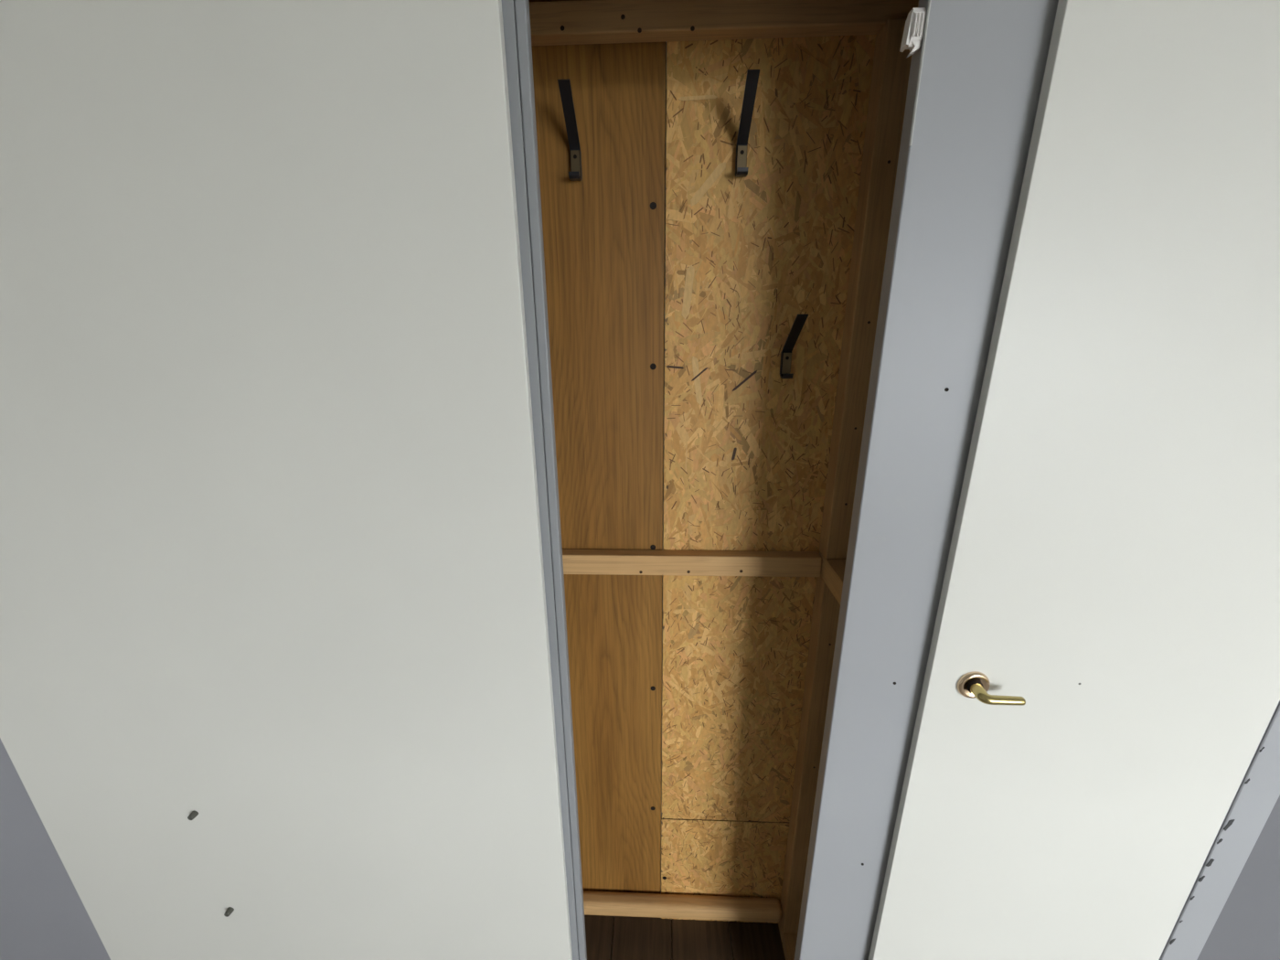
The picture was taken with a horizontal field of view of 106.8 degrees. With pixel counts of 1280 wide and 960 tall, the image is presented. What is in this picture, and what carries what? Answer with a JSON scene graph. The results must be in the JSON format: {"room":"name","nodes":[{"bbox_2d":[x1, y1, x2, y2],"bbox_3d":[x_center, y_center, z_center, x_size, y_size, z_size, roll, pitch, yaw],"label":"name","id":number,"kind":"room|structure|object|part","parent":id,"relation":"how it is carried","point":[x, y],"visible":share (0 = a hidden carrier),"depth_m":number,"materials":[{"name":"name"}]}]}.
{"room":"hallway","nodes":[
{"label":"hallway","id":0,"kind":"room"},
{"bbox_2d":[0,738,110,959],"bbox_3d":[-1.707,0.177,1.118,1.100,2.462,0.300,0,17,2],"label":"wall","id":1,"kind":"structure","parent":0,"point":[43,916],"depth_m":1.23,"materials":[{"name":"grey paint"}]},
{"bbox_2d":[660,42,666,894],"bbox_3d":[0.023,0.152,1.152,2.355,2.462,0.084,0,17,2],"label":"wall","id":2,"kind":"structure","parent":0,"point":[666,42],"depth_m":1.01,"materials":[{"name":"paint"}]},
{"bbox_2d":[584,915,785,959],"bbox_3d":[1.220,2.177,-1.177,7.350,0.100,5.620,0,17,2],"label":"floor","id":3,"kind":"structure","parent":0,"point":[607,937],"depth_m":1.40,"materials":[{"name":"brown laminate"}]},
{"bbox_2d":[0,0,1279,959],"bbox_3d":[-0.036,0.282,0.963,2.454,2.300,0.356,0,17,2],"label":"closet","id":4,"kind":"object","parent":3,"relation":"on","point":[809,517],"depth_m":0.80,"materials":[{"name":"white wood"}]},
{"bbox_3d":[-0.139,0.313,0.865,0.014,2.300,0.019,0,17,2],"label":"jamb trim","id":5,"kind":"part","parent":4,"relation":"part of","materials":[{"name":"grey paint"}]},
{"bbox_2d":[557,78,582,181],"bbox_3d":[-0.119,-0.594,0.819,0.019,0.120,0.098,0,17,2],"label":"coat hook","id":6,"kind":"object","parent":4,"relation":"attached to","point":[564,85],"visible":1,"depth_m":0.83,"materials":[{"name":"grey metal"}]},
{"bbox_3d":[-0.119,-0.617,0.809,0.019,0.071,0.091,0,17,2],"label":"hook arm","id":7,"kind":"part","parent":6,"relation":"part of","materials":[{"name":"grey metal"}]},
{"bbox_3d":[-0.117,-0.574,0.862,0.016,0.041,0.002,0,17,2],"label":"plate","id":8,"kind":"part","parent":6,"relation":"part of","materials":[{"name":"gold metal"}]},
{"bbox_3d":[-0.112,0.233,1.129,0.328,2.300,0.015,0,17,2],"label":"plywood panel","id":9,"kind":"part","parent":4,"relation":"part of","materials":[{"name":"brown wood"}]},
{"bbox_2d":[735,69,759,177],"bbox_3d":[0.180,-0.594,0.804,0.019,0.124,0.098,0,17,2],"label":"coat hook","id":10,"kind":"object","parent":4,"relation":"attached to","point":[741,169],"visible":1,"depth_m":0.81,"materials":[{"name":"grey metal"}]},
{"bbox_3d":[0.182,-0.572,0.848,0.016,0.041,0.002,0,17,2],"label":"plate","id":11,"kind":"part","parent":10,"relation":"part of","materials":[{"name":"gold metal"}]},
{"bbox_3d":[0.179,-0.617,0.794,0.019,0.075,0.091,0,17,2],"label":"hook arm","id":12,"kind":"part","parent":10,"relation":"part of","materials":[{"name":"grey metal"}]},
{"bbox_2d":[779,313,808,378],"bbox_3d":[0.290,-0.251,0.904,0.019,0.118,0.098,0,17,2],"label":"coat hook","id":13,"kind":"object","parent":4,"relation":"attached to","point":[800,319],"visible":1,"depth_m":0.93,"materials":[{"name":"grey metal"}]},
{"bbox_3d":[0.292,-0.232,0.947,0.016,0.041,0.002,0,17,2],"label":"plate","id":14,"kind":"part","parent":13,"relation":"part of","materials":[{"name":"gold metal"}]},
{"bbox_3d":[0.290,-0.274,0.893,0.019,0.069,0.091,0,17,2],"label":"hook arm","id":15,"kind":"part","parent":13,"relation":"part of","materials":[{"name":"grey metal"}]},
{"bbox_3d":[0.596,0.357,0.792,0.074,0.022,0.036,0,17,2],"label":"lever","id":16,"kind":"part","parent":4,"relation":"part of","materials":[{"name":"gold metal"}]},
{"bbox_3d":[0.731,0.315,0.835,0.758,2.300,0.030,0,17,2],"label":"panel","id":17,"kind":"part","parent":4,"relation":"part of","materials":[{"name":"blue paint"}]},
{"bbox_2d":[1196,795,1279,959],"bbox_3d":[3.041,0.196,0.928,3.695,2.462,0.300,0,17,2],"label":"wall","id":18,"kind":"structure","parent":0,"point":[1247,927],"depth_m":1.08,"materials":[{"name":"grey paint"}]}
]}

